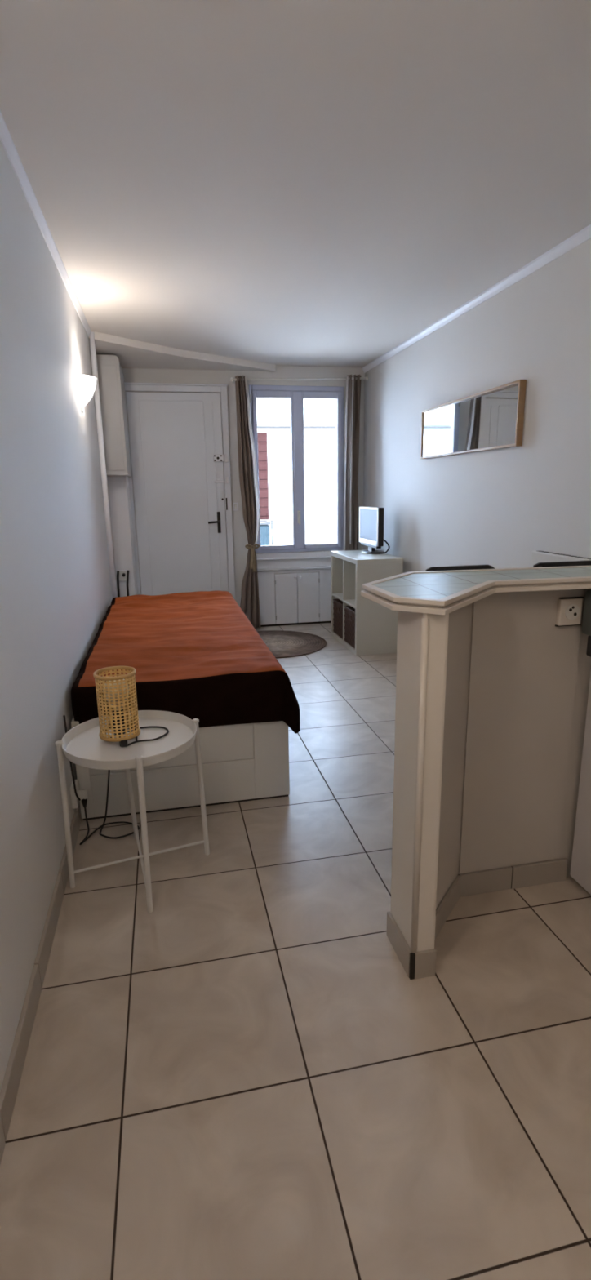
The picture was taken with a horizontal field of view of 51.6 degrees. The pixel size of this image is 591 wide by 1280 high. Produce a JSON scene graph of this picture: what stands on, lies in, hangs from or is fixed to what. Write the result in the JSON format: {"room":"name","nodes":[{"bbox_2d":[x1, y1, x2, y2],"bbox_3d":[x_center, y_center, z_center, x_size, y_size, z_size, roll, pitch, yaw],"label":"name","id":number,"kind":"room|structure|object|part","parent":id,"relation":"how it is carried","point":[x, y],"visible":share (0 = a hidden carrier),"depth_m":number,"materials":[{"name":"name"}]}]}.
{"room":"studio apartment","nodes":[
{"label":"studio apartment","id":0,"kind":"room"},
{"bbox_2d":[0,140,117,1091],"bbox_3d":[-0.930,-0.389,2.045,0.120,2.410,7.281,-4,14,-12],"label":"wall","id":1,"kind":"structure","parent":0,"point":[55,593],"depth_m":2.00,"materials":[{"name":"paint"}]},
{"bbox_2d":[0,806,80,1165],"bbox_3d":[-0.477,1.130,0.689,0.012,0.082,3.736,-4,14,-12],"label":"baseboard","id":2,"kind":"structure","parent":1,"relation":"attached to","point":[8,1093],"depth_m":1.54,"materials":[{"name":"tile"}]},
{"bbox_2d":[0,110,90,337],"bbox_3d":[-0.768,-1.425,1.287,0.022,0.045,6.240,-4,14,-12],"label":"trim","id":3,"kind":"structure","parent":1,"relation":"attached to","point":[6,139],"depth_m":2.39,"materials":[{"name":"paint"}]},
{"bbox_2d":[70,779,88,808],"bbox_3d":[-0.847,0.609,2.399,0.056,0.100,0.085,-4,14,-12],"label":"wall socket","id":4,"kind":"object","parent":1,"relation":"attached to","point":[82,794],"visible":0.91,"depth_m":2.38,"materials":[{"name":"white paint"}]},
{"bbox_2d":[63,715,80,800],"bbox_3d":[-0.832,0.445,2.271,0.020,0.382,0.097,-4,14,-12],"label":"power cord","id":5,"kind":"object","parent":4,"relation":"attached to","point":[64,718],"visible":0.76,"depth_m":2.30,"materials":[{"name":"plastic"}]},
{"bbox_3d":[-0.863,0.603,2.394,0.022,0.085,0.085,-4,14,-12],"label":"plate","id":6,"kind":"part","parent":4,"relation":"part of","materials":[{"name":"white paint"}]},
{"bbox_2d":[77,790,88,799],"bbox_3d":[-0.836,0.609,2.400,0.035,0.037,0.040,-4,14,-12],"label":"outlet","id":7,"kind":"object","parent":4,"relation":"attached to","point":[83,794],"depth_m":2.39,"materials":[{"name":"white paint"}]},
{"bbox_2d":[76,374,96,412],"bbox_3d":[-1.204,-1.430,3.566,0.099,0.185,0.210,-4,14,-12],"label":"wall lamp","id":8,"kind":"object","parent":1,"relation":"attached to","point":[86,384],"visible":1,"depth_m":3.50,"materials":[{"name":"white glass"}]},
{"bbox_2d":[88,331,116,599],"bbox_3d":[-1.406,-0.984,4.553,0.038,2.400,0.038,-4,14,-12],"label":"trim","id":9,"kind":"structure","parent":1,"relation":"attached to","point":[92,342],"depth_m":4.47,"materials":[{"name":"paint"}]},
{"bbox_2d":[96,354,132,477],"bbox_3d":[-1.492,-1.807,5.045,0.185,0.880,0.687,-4,14,-12],"label":"upper cabinet","id":10,"kind":"object","parent":1,"relation":"attached to","point":[110,374],"visible":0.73,"depth_m":4.74,"materials":[{"name":"paint"}]},
{"bbox_3d":[-1.426,-1.711,4.728,0.139,0.770,0.008,-4,14,-12],"label":"door","id":11,"kind":"part","parent":10,"relation":"part of","materials":[{"name":"paint"}]},
{"bbox_3d":[-1.483,-1.384,5.140,0.185,0.012,0.670,-4,14,-12],"label":"panel","id":12,"kind":"part","parent":10,"relation":"part of","materials":[{"name":"paint"}]},
{"bbox_2d":[106,475,137,596],"bbox_3d":[-1.517,-0.710,5.435,0.155,1.455,0.420,-4,14,-12],"label":"trim","id":13,"kind":"structure","parent":1,"relation":"attached to","point":[118,488],"depth_m":5.18,"materials":[{"name":"paint"}]},
{"bbox_2d":[116,570,128,596],"bbox_3d":[-1.477,-0.489,5.243,0.105,0.217,0.062,-4,14,-12],"label":"wall socket","id":14,"kind":"object","parent":1,"relation":"attached to","point":[122,575],"visible":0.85,"depth_m":5.20,"materials":[{"name":"white paint"}]},
{"bbox_3d":[-1.476,-0.552,5.247,0.077,0.085,0.024,-4,14,-12],"label":"plate","id":15,"kind":"part","parent":14,"relation":"part of","materials":[{"name":"white paint"}]},
{"bbox_2d":[121,365,364,617],"bbox_3d":[-0.573,-1.308,5.810,2.700,2.410,0.150,-4,14,-12],"label":"wall","id":16,"kind":"structure","parent":0,"point":[240,551],"depth_m":5.62,"materials":[{"name":"paint"}]},
{"bbox_2d":[124,382,235,599],"bbox_3d":[-1.034,-1.163,5.612,0.922,2.235,0.097,-4,14,-12],"label":"door","id":17,"kind":"structure","parent":16,"relation":"in","point":[178,454],"depth_m":5.58,"materials":[{"name":"paint"}]},
{"bbox_3d":[-1.039,-1.155,5.633,0.650,1.986,0.007,-4,14,-12],"label":"panel moulding","id":18,"kind":"part","parent":17,"relation":"part of","materials":[{"name":"paint"}]},
{"bbox_3d":[-0.754,-1.094,5.672,0.114,0.025,0.063,-4,14,-12],"label":"handle lever","id":19,"kind":"part","parent":17,"relation":"part of","materials":[{"name":"black plastic"}]},
{"bbox_3d":[-0.715,-1.100,5.715,0.030,0.195,0.010,-4,14,-12],"label":"handle plate","id":20,"kind":"part","parent":17,"relation":"part of","materials":[{"name":"black plastic"}]},
{"bbox_2d":[88,330,275,371],"bbox_3d":[-0.815,-2.295,4.894,1.510,0.052,1.038,-4,14,-12],"label":"ceiling beam","id":21,"kind":"structure","parent":16,"relation":"attached to","point":[131,353],"depth_m":4.97,"materials":[{"name":"paint"}]},
{"bbox_2d":[232,502,238,511],"bbox_3d":[-0.562,-1.252,5.738,0.046,0.075,0.015,-4,14,-12],"label":"light switch","id":22,"kind":"object","parent":16,"relation":"attached to","point":[235,504],"visible":1,"depth_m":5.73,"materials":[{"name":"paint"}]},
{"bbox_2d":[248,384,343,571],"bbox_3d":[0.021,-1.514,5.801,0.935,1.684,0.160,-4,14,-12],"label":"window","id":23,"kind":"structure","parent":16,"relation":"in","point":[298,557],"depth_m":5.81,"materials":[{"name":"plastic"}]},
{"bbox_3d":[-0.182,-1.578,5.751,0.415,1.437,0.062,-4,14,-12],"label":"sash","id":24,"kind":"part","parent":23,"relation":"part of","materials":[{"name":"glass"}]},
{"bbox_3d":[0.038,-1.161,5.827,0.017,0.116,0.040,-4,14,-12],"label":"handle","id":25,"kind":"part","parent":23,"relation":"part of","materials":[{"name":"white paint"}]},
{"bbox_3d":[0.037,-0.772,5.958,0.935,0.168,0.064,-4,14,-12],"label":"sill","id":26,"kind":"part","parent":23,"relation":"part of","materials":[{"name":"paint"}]},
{"bbox_3d":[0.230,-1.605,5.835,0.419,1.437,0.062,-4,14,-12],"label":"sash","id":27,"kind":"part","parent":23,"relation":"part of","materials":[{"name":"glass"}]},
{"bbox_2d":[230,376,368,383],"bbox_3d":[0.032,-2.346,5.521,1.257,0.073,0.177,-4,14,-12],"label":"curtain rod","id":28,"kind":"object","parent":16,"relation":"attached to","point":[366,378],"visible":0.97,"depth_m":5.44,"materials":[{"name":"white paint"}]},
{"bbox_2d":[235,374,260,628],"bbox_3d":[-0.448,-1.208,5.601,0.235,2.260,0.124,-4,14,-12],"label":"curtain","id":29,"kind":"object","parent":28,"relation":"hanging from","point":[250,603],"visible":0.98,"depth_m":5.58,"materials":[{"name":"grey fabric"}]},
{"bbox_3d":[0.050,-2.330,5.455,1.211,0.056,0.022,-4,14,-12],"label":"rod","id":30,"kind":"part","parent":28,"relation":"part of","materials":[{"name":"white paint"}]},
{"bbox_2d":[343,373,360,551],"bbox_3d":[0.534,-1.295,5.800,0.180,2.275,0.123,-4,14,-12],"label":"curtain","id":31,"kind":"object","parent":28,"relation":"hanging from","point":[351,449],"visible":0.77,"depth_m":5.70,"materials":[{"name":"grey fabric"}]},
{"bbox_2d":[0,622,590,1279],"bbox_3d":[0.218,0.750,2.596,2.700,0.100,7.530,-4,14,-12],"label":"floor","id":32,"kind":"structure","parent":0,"point":[243,1076],"depth_m":1.43,"materials":[{"name":"tile"}]},
{"bbox_2d":[55,710,209,912],"bbox_3d":[-0.541,0.560,2.082,0.432,0.538,0.432,3,14,16],"label":"side table","id":33,"kind":"object","parent":32,"relation":"on","point":[82,745],"visible":0.84,"depth_m":2.01,"materials":[{"name":"white metal"}]},
{"bbox_3d":[-0.754,0.584,2.009,0.039,0.531,0.019,10,18,39],"label":"leg","id":34,"kind":"part","parent":33,"relation":"part of","materials":[{"name":"white metal"}]},
{"bbox_2d":[79,666,168,844],"bbox_3d":[-0.645,0.427,2.199,0.228,0.737,0.476,-13,18,-40],"label":"table lamp","id":35,"kind":"object","parent":33,"relation":"on","point":[117,690],"visible":0.98,"depth_m":1.97,"materials":[{"name":"wicker"}]},
{"bbox_3d":[-0.583,0.173,1.991,0.084,0.112,0.084,-4,14,-12],"label":"bulb","id":36,"kind":"part","parent":35,"relation":"part of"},
{"bbox_3d":[-0.582,0.207,1.999,0.125,0.200,0.125,-4,14,-12],"label":"lamp shade","id":37,"kind":"part","parent":35,"relation":"part of","materials":[{"name":"wicker"}]},
{"bbox_2d":[120,739,128,746],"bbox_3d":[-0.553,0.333,1.972,0.022,0.023,0.016,-4,14,-12],"label":"switch","id":38,"kind":"object","parent":35,"relation":"attached to","point":[123,743],"depth_m":1.97,"materials":[{"name":"black plastic"}]},
{"bbox_3d":[-0.632,0.521,2.236,0.483,0.536,0.222,10,18,39],"label":"cord","id":39,"kind":"part","parent":35,"relation":"part of","materials":[{"name":"black plastic"}]},
{"bbox_2d":[61,710,196,769],"bbox_3d":[-0.545,0.324,2.025,0.432,0.034,0.432,-4,14,-12],"label":"tray","id":40,"kind":"object","parent":33,"relation":"on","point":[82,745],"depth_m":1.99,"materials":[{"name":"white metal"}]},
{"bbox_3d":[-0.627,0.514,2.289,0.018,0.531,0.048,8,16,32],"label":"leg","id":41,"kind":"part","parent":33,"relation":"part of","materials":[{"name":"white metal"}]},
{"bbox_3d":[-0.465,0.609,1.884,0.026,0.531,0.019,10,17,38],"label":"leg","id":42,"kind":"part","parent":33,"relation":"part of","materials":[{"name":"white metal"}]},
{"bbox_3d":[-0.335,0.535,2.182,0.018,0.531,0.041,8,16,32],"label":"leg","id":43,"kind":"part","parent":33,"relation":"part of","materials":[{"name":"white metal"}]},
{"bbox_2d":[71,717,289,820],"bbox_3d":[-0.683,0.196,3.564,0.868,0.550,2.200,-4,14,-12],"label":"daybed","id":44,"kind":"object","parent":32,"relation":"on","point":[247,762],"visible":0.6,"depth_m":2.56,"materials":[{"name":"white paint"}]},
{"bbox_3d":[-0.505,0.424,2.511,0.664,0.203,0.006,-4,14,-12],"label":"recessed panel","id":45,"kind":"part","parent":44,"relation":"part of","materials":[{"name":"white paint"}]},
{"bbox_2d":[71,591,300,733],"bbox_3d":[-0.661,0.021,3.528,0.907,0.279,2.308,-4,14,-12],"label":"throw blanket","id":46,"kind":"object","parent":44,"relation":"on","point":[193,655],"visible":0.95,"depth_m":2.68,"materials":[{"name":"orange fabric"}]},
{"bbox_2d":[257,630,326,657],"bbox_3d":[-0.220,0.028,5.360,0.984,0.010,0.984,-4,14,-12],"label":"round rug","id":47,"kind":"object","parent":32,"relation":"on","point":[282,644],"visible":0.65,"depth_m":5.34,"materials":[{"name":"fabric"}]},
{"bbox_2d":[257,568,331,626],"bbox_3d":[0.047,-0.418,6.040,0.910,0.552,0.072,-4,14,-12],"label":"base cabinet","id":48,"kind":"object","parent":32,"relation":"on","point":[308,591],"visible":0.84,"depth_m":6.03,"materials":[{"name":"paint"}]},
{"bbox_3d":[-0.091,-0.407,6.021,0.220,0.497,0.024,-4,14,-12],"label":"door","id":49,"kind":"part","parent":48,"relation":"part of","materials":[{"name":"paint"}]},
{"bbox_3d":[0.128,-0.422,6.065,0.219,0.497,0.024,-4,14,-12],"label":"door","id":50,"kind":"part","parent":48,"relation":"part of","materials":[{"name":"paint"}]},
{"bbox_2d":[330,550,403,655],"bbox_3d":[0.591,-0.347,5.244,0.383,0.772,0.770,-4,14,-12],"label":"cube shelf","id":51,"kind":"object","parent":32,"relation":"on","point":[375,624],"visible":0.8,"depth_m":4.92,"materials":[{"name":"white wood"}]},
{"bbox_3d":[0.514,-0.430,5.592,0.383,0.698,0.037,-4,14,-12],"label":"panel","id":52,"kind":"part","parent":51,"relation":"part of","materials":[{"name":"white wood"}]},
{"bbox_2d":[333,599,342,639],"bbox_3d":[0.545,-0.197,5.456,0.351,0.306,0.328,-4,14,-12],"label":"storage basket","id":53,"kind":"object","parent":51,"relation":"on","point":[338,604],"visible":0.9,"depth_m":5.43,"materials":[{"name":"wicker"}]},
{"bbox_2d":[344,605,355,648],"bbox_3d":[0.619,-0.116,5.117,0.351,0.306,0.328,-4,14,-12],"label":"storage basket","id":54,"kind":"object","parent":51,"relation":"in","point":[349,611],"visible":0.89,"depth_m":5.09,"materials":[{"name":"wicker"}]},
{"bbox_3d":[0.597,0.010,5.330,0.383,0.037,0.770,-4,14,-12],"label":"panel","id":55,"kind":"part","parent":51,"relation":"part of","materials":[{"name":"white wood"}]},
{"bbox_3d":[0.585,-0.704,5.157,0.383,0.037,0.770,-4,14,-12],"label":"panel","id":56,"kind":"part","parent":51,"relation":"part of","materials":[{"name":"white wood"}]},
{"bbox_2d":[359,506,389,554],"bbox_3d":[0.669,-0.946,5.249,0.197,0.386,0.490,-4,14,-12],"label":"television","id":57,"kind":"object","parent":51,"relation":"on","point":[371,518],"visible":1,"depth_m":5.17,"materials":[{"name":"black plastic"}]},
{"bbox_3d":[0.651,-0.980,5.237,0.046,0.313,0.490,-4,14,-12],"label":"casing","id":58,"kind":"part","parent":57,"relation":"part of","materials":[{"name":"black plastic"}]},
{"bbox_3d":[0.667,-0.264,4.895,0.383,0.698,0.037,-4,14,-12],"label":"panel","id":59,"kind":"part","parent":51,"relation":"part of","materials":[{"name":"white wood"}]},
{"bbox_2d":[425,564,494,571],"bbox_3d":[0.735,0.208,2.501,0.351,0.983,0.402,-4,14,-12],"label":"bar stool","id":60,"kind":"object","parent":32,"relation":"on","point":[470,566],"visible":0.19,"depth_m":2.55,"materials":[{"name":"black leather"}]},
{"bbox_2d":[360,565,590,979],"bbox_3d":[0.886,0.322,1.884,1.406,1.046,0.526,-4,14,-12],"label":"breakfast bar","id":61,"kind":"object","parent":32,"relation":"on","point":[491,708],"visible":0.99,"depth_m":1.83,"materials":[{"name":"paint"}]},
{"bbox_3d":[0.878,-0.162,1.767,1.406,0.013,0.526,-4,14,-12],"label":"edge moulding","id":62,"kind":"part","parent":61,"relation":"part of","materials":[{"name":"paint"}]},
{"bbox_2d":[366,581,590,608],"bbox_3d":[0.877,-0.170,1.768,1.374,0.022,0.488,-4,14,-12],"label":"countertop","id":63,"kind":"structure","parent":61,"relation":"on","point":[588,582],"depth_m":1.70,"materials":[{"name":"grey tile"}]},
{"bbox_3d":[0.816,0.781,2.045,0.202,0.080,0.012,-4,14,-12],"label":"skirting","id":64,"kind":"part","parent":61,"relation":"part of","materials":[{"name":"tile"}]},
{"bbox_2d":[555,596,583,626],"bbox_3d":[0.822,-0.084,1.828,0.082,0.086,0.021,-4,14,-12],"label":"socket","id":65,"kind":"object","parent":61,"relation":"attached to","point":[569,609],"visible":1,"depth_m":1.82,"materials":[{"name":"plastic"}]},
{"bbox_2d":[533,560,590,567],"bbox_3d":[1.216,0.179,2.589,0.351,0.983,0.402,-4,14,-12],"label":"bar stool","id":66,"kind":"object","parent":32,"relation":"on","point":[571,562],"visible":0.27,"depth_m":2.64,"materials":[{"name":"black leather"}]},
{"bbox_2d":[569,671,590,894],"bbox_3d":[1.285,0.474,1.753,0.634,0.800,0.586,-4,14,-12],"label":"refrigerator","id":67,"kind":"object","parent":32,"relation":"on","point":[580,865],"visible":1,"depth_m":1.96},
{"bbox_2d":[581,589,590,657],"bbox_3d":[1.201,-0.007,1.619,0.588,0.199,0.565,-4,14,-12],"label":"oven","id":68,"kind":"object","parent":67,"relation":"on","point":[586,622],"visible":1,"depth_m":1.80,"materials":[{"name":"black metal"}]},
{"bbox_2d":[0,0,590,367],"bbox_3d":[0.177,-1.713,1.998,2.700,0.150,7.530,-4,14,-12],"label":"ceiling","id":69,"kind":"structure","parent":0,"point":[304,183],"depth_m":2.08,"materials":[{"name":"paint"}]},
{"bbox_2d":[362,238,590,573],"bbox_3d":[1.474,-0.547,2.535,0.100,2.410,7.280,-4,14,-12],"label":"wall","id":70,"kind":"structure","parent":0,"point":[495,508],"depth_m":3.56,"materials":[{"name":"paint"}]},
{"bbox_2d":[420,379,526,458],"bbox_3d":[1.074,-1.362,3.885,0.038,0.336,1.285,-4,14,-12],"label":"wall mirror","id":71,"kind":"object","parent":70,"relation":"attached to","point":[492,419],"visible":1,"depth_m":3.73,"materials":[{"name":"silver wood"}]},
{"bbox_2d":[362,224,590,373],"bbox_3d":[1.395,-1.693,2.245,0.022,0.045,7.280,-4,14,-12],"label":"trim","id":72,"kind":"structure","parent":70,"relation":"attached to","point":[584,234],"depth_m":3.43,"materials":[{"name":"paint"}]},
{"bbox_2d":[530,550,590,567],"bbox_3d":[1.345,-0.032,2.931,0.060,0.726,0.753,-4,14,-12],"label":"wall heater","id":73,"kind":"object","parent":70,"relation":"attached to","point":[538,556],"visible":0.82,"depth_m":3.04,"materials":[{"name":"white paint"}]},
{"bbox_2d":[537,551,590,559],"bbox_3d":[1.333,-0.383,2.843,0.025,0.002,0.690,-4,14,-12],"label":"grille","id":74,"kind":"object","parent":73,"relation":"attached to","point":[541,553],"depth_m":2.99,"materials":[{"name":"white metal"}]},
{"label":"outside","id":75,"kind":"structure","parent":0,"visible":0},
{"bbox_3d":[-0.024,-0.600,9.112,32.000,0.100,5.560,-4,14,-12],"label":"ground","id":76,"kind":"structure","parent":75,"visible":0},
{"bbox_2d":[260,520,271,545],"bbox_3d":[-0.578,-1.384,9.859,0.315,1.050,0.490,-4,14,-12],"label":"bin","id":77,"kind":"object","parent":76,"relation":"on","point":[264,525],"visible":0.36,"depth_m":9.58,"materials":[{"name":"blue plastic"}]},
{"bbox_3d":[-0.586,-1.870,9.741,0.315,0.050,0.490,-4,14,-12],"label":"bin lid","id":78,"kind":"part","parent":77,"relation":"part of","materials":[{"name":"white plastic"}]},
{"bbox_2d":[271,520,273,545],"bbox_3d":[-0.369,-1.392,9.898,0.020,1.080,0.020,2,14,10],"label":"bollard","id":79,"kind":"object","parent":76,"relation":"on","point":[271,520],"visible":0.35,"depth_m":9.80,"materials":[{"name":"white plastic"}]},
{"bbox_2d":[256,398,336,545],"bbox_3d":[-0.433,-5.478,9.544,32.000,9.250,0.550,-4,14,-12],"label":"building","id":80,"kind":"structure","parent":76,"relation":"on","point":[320,444],"depth_m":10.02,"materials":[{"name":"white"}]},
{"bbox_2d":[257,432,269,519],"bbox_3d":[-0.524,-2.639,9.875,0.160,1.360,0.062,-4,14,-12],"label":"shutter","id":81,"kind":"object","parent":80,"relation":"attached to","point":[262,437],"visible":0.95,"depth_m":9.85,"materials":[{"name":"red paint"}]},
{"bbox_2d":[257,424,336,428],"bbox_3d":[-0.332,-3.418,9.713,8.002,0.115,0.175,-4,14,-12],"label":"overhead wire","id":82,"kind":"object","parent":80,"relation":"attached to","point":[259,426],"visible":0.23,"depth_m":9.70,"materials":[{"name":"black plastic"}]}
]}

